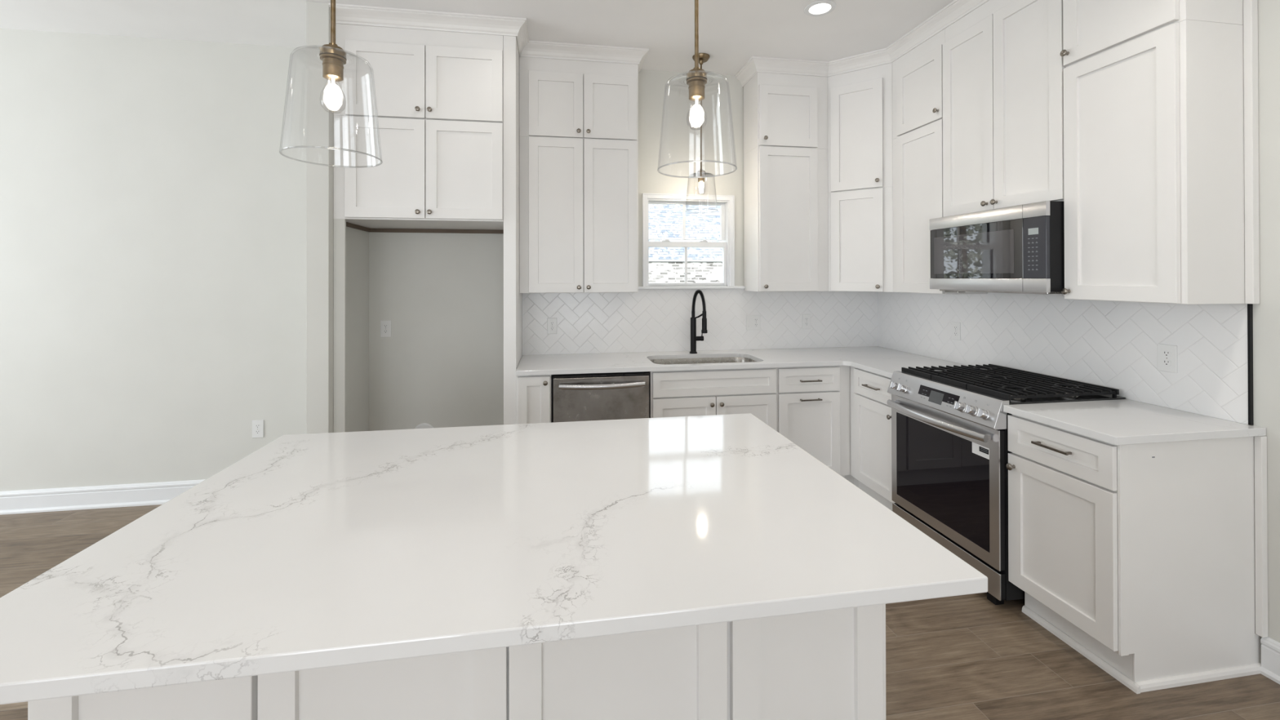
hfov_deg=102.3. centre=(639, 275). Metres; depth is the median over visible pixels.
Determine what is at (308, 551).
countertop
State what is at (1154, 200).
upper cabinet
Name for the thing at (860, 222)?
upper cabinet
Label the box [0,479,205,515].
baseboard
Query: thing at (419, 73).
upper cabinet
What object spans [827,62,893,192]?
upper cabinet
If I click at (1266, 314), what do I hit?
wall
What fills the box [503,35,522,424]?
end panel
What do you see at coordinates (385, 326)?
wall outlet
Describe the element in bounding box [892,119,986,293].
upper cabinet
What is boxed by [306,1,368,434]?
wall
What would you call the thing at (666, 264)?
window panes
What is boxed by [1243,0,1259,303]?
trim
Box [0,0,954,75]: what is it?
ceiling
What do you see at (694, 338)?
kitchen faucet
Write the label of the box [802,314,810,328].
wall outlet
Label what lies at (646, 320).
backsplash
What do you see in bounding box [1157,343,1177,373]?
wall outlet
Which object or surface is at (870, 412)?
base cabinet
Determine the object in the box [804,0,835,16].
recessed light
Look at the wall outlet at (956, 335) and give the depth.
3.38 m
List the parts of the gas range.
burner knob, burner knob, handle, display glass, oven door, storage drawer, control panel, burner knob, burner knob, burner knob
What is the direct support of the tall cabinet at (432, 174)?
on the floor
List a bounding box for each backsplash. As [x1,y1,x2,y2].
[522,288,877,355]
[877,292,1248,424]
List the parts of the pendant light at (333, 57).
lamp shade, rod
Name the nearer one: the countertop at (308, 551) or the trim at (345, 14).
the countertop at (308, 551)
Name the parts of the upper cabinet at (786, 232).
door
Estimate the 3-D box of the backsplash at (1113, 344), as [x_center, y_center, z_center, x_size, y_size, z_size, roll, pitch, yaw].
[2.137,0.329,3.093,0.011,0.486,2.288,0,0,-9]
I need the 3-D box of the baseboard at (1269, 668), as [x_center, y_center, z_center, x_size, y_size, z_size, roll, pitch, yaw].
[2.819,1.399,-1.124,0.026,0.138,6.178,0,0,-9]
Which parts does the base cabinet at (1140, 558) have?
knob, bar pull, drawer, door, shoe molding, panel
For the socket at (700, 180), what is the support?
attached to the pendant light at (703, 57)
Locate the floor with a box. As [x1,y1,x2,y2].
[0,504,1279,719]
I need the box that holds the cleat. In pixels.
[346,222,503,233]
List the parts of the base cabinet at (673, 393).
door, false drawer, door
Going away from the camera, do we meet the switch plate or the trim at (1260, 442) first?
the trim at (1260, 442)
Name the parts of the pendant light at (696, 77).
rod, lamp shade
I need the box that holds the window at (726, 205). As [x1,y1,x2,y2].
[638,193,745,288]
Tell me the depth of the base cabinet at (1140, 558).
1.90 m
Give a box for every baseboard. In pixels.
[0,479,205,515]
[1259,636,1279,684]
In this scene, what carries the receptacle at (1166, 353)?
attached to the wall outlet at (1166, 353)
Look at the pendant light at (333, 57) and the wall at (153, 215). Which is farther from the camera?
the wall at (153, 215)
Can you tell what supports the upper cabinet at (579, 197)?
attached to the wall at (153, 215)
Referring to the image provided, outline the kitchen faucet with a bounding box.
[689,289,707,353]
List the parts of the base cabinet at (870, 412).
bar pull, drawer, door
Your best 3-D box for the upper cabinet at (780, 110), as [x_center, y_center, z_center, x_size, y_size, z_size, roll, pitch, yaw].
[1.112,-1.259,3.921,0.552,0.626,0.333,0,0,-9]
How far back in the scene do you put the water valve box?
3.66 m
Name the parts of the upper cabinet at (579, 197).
door, door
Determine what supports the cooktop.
in the gas range
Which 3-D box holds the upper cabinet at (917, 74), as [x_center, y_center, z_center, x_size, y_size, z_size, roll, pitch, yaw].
[1.913,-1.262,3.369,0.333,0.626,0.493,0,0,-9]
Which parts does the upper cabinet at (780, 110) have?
door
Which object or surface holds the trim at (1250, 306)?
attached to the wall at (1266, 314)
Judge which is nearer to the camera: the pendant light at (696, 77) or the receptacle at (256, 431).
the pendant light at (696, 77)
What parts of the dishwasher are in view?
handle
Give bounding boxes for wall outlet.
[252,420,263,437]
[380,320,391,337]
[547,318,556,333]
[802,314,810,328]
[951,321,960,340]
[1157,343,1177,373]
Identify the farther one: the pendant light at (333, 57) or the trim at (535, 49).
the trim at (535, 49)
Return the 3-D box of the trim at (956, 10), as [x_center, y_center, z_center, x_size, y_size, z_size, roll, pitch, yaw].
[1.658,-1.532,3.049,0.755,0.087,2.657,0,0,-33]
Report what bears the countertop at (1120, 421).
on the base cabinet at (1140, 558)
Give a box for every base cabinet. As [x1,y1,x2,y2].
[27,604,885,719]
[515,374,551,424]
[648,367,776,430]
[776,365,849,478]
[845,400,858,487]
[849,365,895,511]
[1005,414,1261,693]
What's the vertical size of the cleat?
0.025 m
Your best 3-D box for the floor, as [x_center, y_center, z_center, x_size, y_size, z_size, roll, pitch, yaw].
[-1.802,1.527,-0.697,9.411,0.100,8.911,0,0,-9]
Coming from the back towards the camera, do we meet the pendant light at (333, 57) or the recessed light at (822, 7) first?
the recessed light at (822, 7)
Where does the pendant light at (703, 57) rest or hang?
hanging from the ceiling
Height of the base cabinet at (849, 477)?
0.884 m
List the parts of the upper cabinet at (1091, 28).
knob, door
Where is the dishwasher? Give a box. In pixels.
[551,371,649,422]
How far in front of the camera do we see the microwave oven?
2.59 m
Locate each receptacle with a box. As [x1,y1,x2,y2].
[254,423,260,428]
[254,429,260,434]
[1162,350,1171,357]
[1162,359,1171,366]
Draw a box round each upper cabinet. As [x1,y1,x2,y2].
[333,23,503,123]
[519,56,638,141]
[519,136,638,293]
[743,72,827,155]
[743,146,828,291]
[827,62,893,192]
[827,186,893,292]
[892,28,945,139]
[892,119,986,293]
[942,0,1066,217]
[1059,0,1243,67]
[1061,19,1244,304]
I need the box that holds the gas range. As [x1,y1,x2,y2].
[887,364,1125,604]
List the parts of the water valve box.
plate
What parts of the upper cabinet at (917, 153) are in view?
door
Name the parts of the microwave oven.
door, control panel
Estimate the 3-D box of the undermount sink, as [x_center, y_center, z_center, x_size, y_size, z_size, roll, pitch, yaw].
[0.446,0.706,3.597,0.789,0.201,0.429,0,0,-9]
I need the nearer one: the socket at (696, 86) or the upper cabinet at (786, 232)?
the socket at (696, 86)
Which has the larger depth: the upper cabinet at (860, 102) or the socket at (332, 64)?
the upper cabinet at (860, 102)
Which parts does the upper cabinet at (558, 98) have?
door, door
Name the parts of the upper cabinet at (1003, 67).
door, knob, knob, door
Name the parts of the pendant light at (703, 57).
lamp shade, rod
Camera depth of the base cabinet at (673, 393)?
3.35 m
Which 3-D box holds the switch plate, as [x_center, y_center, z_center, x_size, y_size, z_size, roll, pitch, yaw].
[0.889,0.366,4.043,0.116,0.117,0.010,0,0,-9]
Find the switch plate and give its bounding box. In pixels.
[746,315,759,329]
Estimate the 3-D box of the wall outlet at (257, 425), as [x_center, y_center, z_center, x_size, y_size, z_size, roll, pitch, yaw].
[-2.583,1.035,3.485,0.070,0.117,0.007,0,0,-9]
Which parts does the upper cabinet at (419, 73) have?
door, knob, knob, door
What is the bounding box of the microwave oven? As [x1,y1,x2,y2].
[929,200,1064,294]
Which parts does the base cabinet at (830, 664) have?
panel, panel, panel, panel, panel, panel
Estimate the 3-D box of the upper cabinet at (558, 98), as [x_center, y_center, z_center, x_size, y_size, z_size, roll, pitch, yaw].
[-0.433,-1.257,3.668,0.813,0.626,0.333,0,0,-9]
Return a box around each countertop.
[0,413,987,704]
[515,346,968,377]
[1003,399,1266,444]
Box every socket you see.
[320,53,346,81]
[686,76,706,101]
[697,173,705,182]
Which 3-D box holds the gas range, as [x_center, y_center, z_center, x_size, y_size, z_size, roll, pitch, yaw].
[1.815,1.006,2.682,0.745,0.957,0.742,0,0,-9]
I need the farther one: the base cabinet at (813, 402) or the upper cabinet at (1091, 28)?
the base cabinet at (813, 402)
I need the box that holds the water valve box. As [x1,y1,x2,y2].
[414,422,433,428]
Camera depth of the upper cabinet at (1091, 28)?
2.12 m
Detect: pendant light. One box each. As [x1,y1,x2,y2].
[279,0,382,168]
[657,0,737,177]
[684,53,717,213]
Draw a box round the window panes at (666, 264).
[648,204,722,283]
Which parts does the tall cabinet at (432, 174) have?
door, door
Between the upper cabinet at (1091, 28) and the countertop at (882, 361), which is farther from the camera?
the countertop at (882, 361)
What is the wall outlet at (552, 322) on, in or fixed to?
attached to the backsplash at (646, 320)
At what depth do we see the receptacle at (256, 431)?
3.48 m
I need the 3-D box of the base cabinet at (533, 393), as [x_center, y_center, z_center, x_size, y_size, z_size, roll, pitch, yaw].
[-0.700,1.050,3.461,0.213,0.884,0.659,0,0,-9]
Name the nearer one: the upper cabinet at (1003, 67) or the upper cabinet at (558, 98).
the upper cabinet at (1003, 67)
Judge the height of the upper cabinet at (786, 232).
1.061 m
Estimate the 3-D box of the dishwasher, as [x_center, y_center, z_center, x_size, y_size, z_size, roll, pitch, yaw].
[-0.280,1.054,3.488,0.614,0.874,0.682,0,0,-9]
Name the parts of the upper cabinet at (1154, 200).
knob, door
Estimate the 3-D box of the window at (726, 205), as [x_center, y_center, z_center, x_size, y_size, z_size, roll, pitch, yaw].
[0.382,-0.263,4.029,0.851,0.726,0.180,0,0,-9]
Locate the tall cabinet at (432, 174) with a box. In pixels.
[333,115,503,432]
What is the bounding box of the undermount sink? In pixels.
[650,356,756,364]
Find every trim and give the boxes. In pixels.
[328,2,528,56]
[520,40,648,72]
[734,0,989,87]
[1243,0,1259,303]
[1247,303,1253,425]
[1253,435,1267,637]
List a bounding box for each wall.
[0,28,867,491]
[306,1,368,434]
[886,0,1279,663]
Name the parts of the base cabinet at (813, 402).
drawer, door, bar pull, bar pull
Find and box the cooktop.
[911,373,1125,404]

